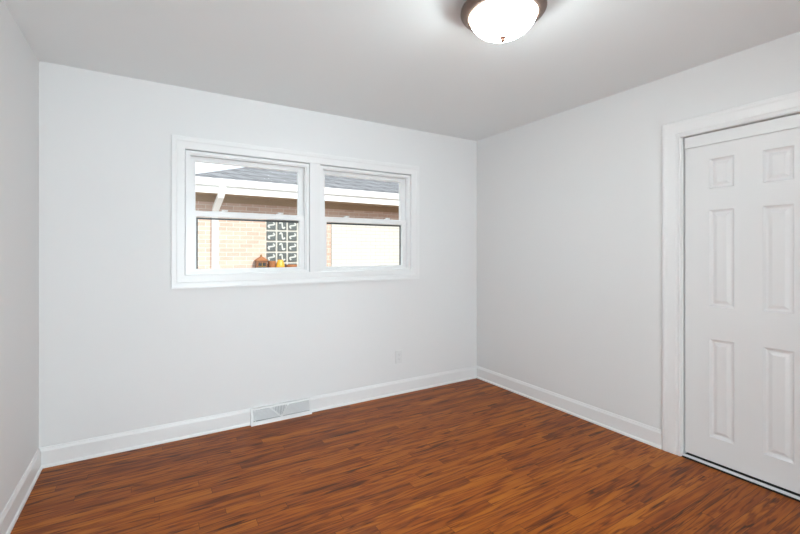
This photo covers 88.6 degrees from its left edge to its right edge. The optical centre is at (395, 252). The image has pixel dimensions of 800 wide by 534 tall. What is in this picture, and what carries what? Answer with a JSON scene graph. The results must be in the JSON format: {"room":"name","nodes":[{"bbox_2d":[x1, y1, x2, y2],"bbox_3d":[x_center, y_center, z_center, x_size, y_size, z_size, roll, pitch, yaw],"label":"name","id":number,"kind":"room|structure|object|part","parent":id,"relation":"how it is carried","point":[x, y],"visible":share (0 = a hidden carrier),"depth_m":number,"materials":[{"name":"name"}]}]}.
{"room":"empty bedroom","nodes":[
{"label":"empty bedroom","id":0,"kind":"room"},
{"bbox_2d":[0,0,38,514],"bbox_3d":[-1.184,0.099,0.664,0.200,2.490,4.455,0,0,-31],"label":"wall","id":1,"kind":"structure","parent":0,"point":[19,65],"depth_m":2.08,"materials":[{"name":"white paint"}]},
{"bbox_2d":[0,448,42,533],"bbox_3d":[-1.063,1.234,0.678,0.022,0.120,4.155,0,0,-31],"label":"baseboard","id":2,"kind":"structure","parent":1,"relation":"attached to","point":[13,508],"depth_m":2.07,"materials":[{"name":"white paint"}]},
{"bbox_2d":[39,61,476,447],"bbox_3d":[-0.613,0.099,3.483,3.670,2.490,0.200,0,0,-31],"label":"wall","id":3,"kind":"structure","parent":0,"point":[121,349],"depth_m":2.85,"materials":[{"name":"white paint"}]},
{"bbox_2d":[185,150,308,274],"bbox_3d":[-1.113,-0.280,3.140,0.897,0.877,0.127,0,0,-31],"label":"window","id":4,"kind":"structure","parent":3,"relation":"in","point":[192,215],"depth_m":3.08,"materials":[{"name":"white plastic"}]},
{"bbox_3d":[-1.123,-0.474,3.157,0.839,0.432,0.030,0,0,-31],"label":"sash","id":5,"kind":"part","parent":4,"relation":"part of","materials":[{"name":"clear glass"}]},
{"bbox_3d":[-1.134,-0.055,3.176,0.844,0.398,0.010,0,0,-31],"label":"screen frame","id":6,"kind":"part","parent":4,"relation":"part of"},
{"bbox_3d":[-1.102,-0.070,3.122,0.839,0.445,0.037,0,0,-31],"label":"sash","id":7,"kind":"part","parent":4,"relation":"part of","materials":[{"name":"clear glass"}]},
{"bbox_2d":[40,366,476,467],"bbox_3d":[-0.642,1.234,3.337,3.470,0.120,0.022,0,0,-31],"label":"baseboard","id":8,"kind":"structure","parent":3,"relation":"attached to","point":[64,453],"depth_m":2.90,"materials":[{"name":"white paint"}]},
{"bbox_2d":[250,397,311,426],"bbox_3d":[-0.880,1.235,3.178,0.468,0.118,0.050,0,0,-31],"label":"air vent","id":9,"kind":"object","parent":3,"relation":"in","point":[261,415],"visible":1,"depth_m":3.17,"materials":[{"name":"white metal"}]},
{"bbox_2d":[171,134,419,288],"bbox_3d":[-0.656,-0.276,3.326,2.044,1.057,0.026,0,0,-31],"label":"trim","id":10,"kind":"structure","parent":3,"relation":"attached to","point":[179,280],"depth_m":3.22,"materials":[{"name":"white paint"}]},
{"bbox_2d":[320,165,409,270],"bbox_3d":[-0.272,-0.280,3.642,0.888,0.877,0.127,0,0,-31],"label":"window","id":11,"kind":"structure","parent":3,"relation":"in","point":[403,223],"depth_m":3.65,"materials":[{"name":"white plastic"}]},
{"bbox_3d":[-0.282,-0.474,3.659,0.830,0.432,0.030,0,0,-31],"label":"sash","id":12,"kind":"part","parent":11,"relation":"part of","materials":[{"name":"clear glass"}]},
{"bbox_3d":[-0.293,-0.055,3.678,0.835,0.398,0.010,0,0,-31],"label":"screen frame","id":13,"kind":"part","parent":11,"relation":"part of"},
{"bbox_3d":[-0.261,-0.070,3.624,0.830,0.445,0.037,0,0,-31],"label":"sash","id":14,"kind":"part","parent":11,"relation":"part of","materials":[{"name":"white plastic"}]},
{"bbox_2d":[396,350,401,362],"bbox_3d":[0.034,0.956,3.748,0.072,0.116,0.008,0,0,-31],"label":"wall outlet","id":15,"kind":"object","parent":3,"relation":"attached to","point":[398,352],"visible":1,"depth_m":3.75,"materials":[{"name":"white plastic"}]},
{"bbox_2d":[3,0,799,140],"bbox_3d":[1.209,-1.236,0.870,4.520,0.180,6.555,0,0,-31],"label":"ceiling","id":16,"kind":"structure","parent":0,"point":[410,64],"depth_m":2.33,"materials":[{"name":"white paint"}]},
{"bbox_2d":[461,0,546,42],"bbox_3d":[0.481,-1.043,1.834,0.374,0.207,0.374,0,0,-31],"label":"ceiling light","id":17,"kind":"object","parent":16,"relation":"attached to","point":[495,21],"visible":1,"depth_m":1.76,"materials":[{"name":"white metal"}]},
{"bbox_2d":[10,378,799,533],"bbox_3d":[1.255,1.319,0.793,4.520,0.050,6.375,0,0,-31],"label":"floor","id":18,"kind":"structure","parent":0,"point":[472,456],"depth_m":2.29,"materials":[{"name":"brown wood"}]},
{"bbox_2d":[682,452,799,501],"bbox_3d":[2.175,1.284,2.089,0.112,0.018,1.231,0,0,-31],"label":"floor track","id":19,"kind":"object","parent":18,"relation":"on","point":[758,482],"visible":0.73,"depth_m":2.33,"materials":[{"name":"white metal"}]},
{"bbox_2d":[477,31,799,429],"bbox_3d":[1.958,0.074,2.482,0.120,2.440,4.155,0,0,-31],"label":"wall","id":20,"kind":"structure","parent":0,"point":[569,202],"depth_m":3.12,"materials":[{"name":"white paint"}]},
{"bbox_2d":[477,366,661,448],"bbox_3d":[1.897,1.234,2.446,0.022,0.120,4.155,0,0,-31],"label":"baseboard","id":21,"kind":"structure","parent":20,"relation":"attached to","point":[644,433],"depth_m":3.21,"materials":[{"name":"white paint"}]},
{"bbox_2d":[662,91,799,455],"bbox_3d":[2.179,0.231,2.091,0.140,2.126,1.459,0,0,-31],"label":"trim","id":22,"kind":"structure","parent":20,"relation":"attached to","point":[673,142],"depth_m":2.62,"materials":[{"name":"white paint"}]},
{"bbox_2d":[684,114,799,148],"bbox_3d":[2.182,-0.686,2.091,0.097,0.069,1.223,0,0,-31],"label":"trim","id":23,"kind":"structure","parent":20,"relation":"attached to","point":[793,121],"depth_m":2.33,"materials":[{"name":"white paint"}]},
{"bbox_2d":[685,127,799,493],"bbox_3d":[2.018,0.300,2.334,0.034,1.929,0.642,0,0,-31],"label":"door","id":24,"kind":"structure","parent":20,"relation":"in","point":[742,196],"depth_m":2.34,"materials":[{"name":"white paint"}]},
{"bbox_3d":[1.952,-0.473,2.444,0.034,0.182,0.124,0,0,-31],"label":"raised panel","id":25,"kind":"part","parent":24,"relation":"part of","materials":[{"name":"white paint"}]},
{"bbox_3d":[1.952,0.037,2.444,0.034,0.584,0.124,0,0,-31],"label":"raised panel","id":26,"kind":"part","parent":24,"relation":"part of","materials":[{"name":"white paint"}]},
{"bbox_3d":[1.952,0.822,2.444,0.034,0.592,0.124,0,0,-31],"label":"raised panel","id":27,"kind":"part","parent":24,"relation":"part of","materials":[{"name":"white paint"}]},
{"bbox_3d":[2.084,-0.473,2.223,0.034,0.182,0.128,0,0,-31],"label":"raised panel","id":28,"kind":"part","parent":24,"relation":"part of","materials":[{"name":"white paint"}]},
{"bbox_3d":[2.084,0.037,2.223,0.034,0.584,0.128,0,0,-31],"label":"raised panel","id":29,"kind":"part","parent":24,"relation":"part of","materials":[{"name":"white paint"}]},
{"bbox_3d":[2.084,0.822,2.223,0.034,0.592,0.128,0,0,-31],"label":"raised panel","id":30,"kind":"part","parent":24,"relation":"part of","materials":[{"name":"white paint"}]},
{"label":"outside","id":31,"kind":"structure","parent":0,"visible":0},
{"bbox_3d":[-2.053,2.294,11.240,36.000,0.100,14.595,0,0,-31],"label":"ground","id":32,"kind":"structure","parent":31,"visible":0},
{"bbox_2d":[195,167,398,268],"bbox_3d":[-0.582,-0.309,12.456,11.028,5.105,8.916,0,0,-31],"label":"neighbouring house","id":33,"kind":"structure","parent":32,"relation":"on","point":[221,243],"depth_m":7.00,"materials":[{"name":"beige brick"}]},
{"bbox_2d":[254,254,268,267],"bbox_3d":[-2.215,0.200,6.762,0.200,0.329,0.180,0,0,-31],"label":"lantern","id":34,"kind":"object","parent":33,"relation":"on","point":[260,262],"visible":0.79,"depth_m":6.70,"materials":[{"name":"orange ceramic"}]},
{"bbox_2d":[268,261,275,267],"bbox_3d":[-2.071,0.257,6.871,0.132,0.215,0.132,0,0,-31],"label":"planter","id":35,"kind":"object","parent":33,"relation":"on","point":[270,263],"visible":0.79,"depth_m":6.82,"materials":[{"name":"brown ceramic"}]},
{"bbox_2d":[276,260,284,266],"bbox_3d":[-1.944,0.247,6.923,0.148,0.235,0.148,0,0,-31],"label":"vase","id":36,"kind":"object","parent":33,"relation":"on","point":[279,263],"visible":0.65,"depth_m":6.87,"materials":[{"name":"yellow ceramic"}]},
{"bbox_2d":[286,264,296,266],"bbox_3d":[-1.787,0.290,7.040,0.190,0.150,0.190,0,0,-31],"label":"planter","id":37,"kind":"object","parent":33,"relation":"on","point":[288,265],"visible":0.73,"depth_m":6.97,"materials":[{"name":"brown ceramic"}]},
{"bbox_3d":[0.014,0.843,8.203,2.764,2.802,0.030,0,0,-31],"label":"painted brick panel","id":38,"kind":"part","parent":33,"relation":"part of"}
]}

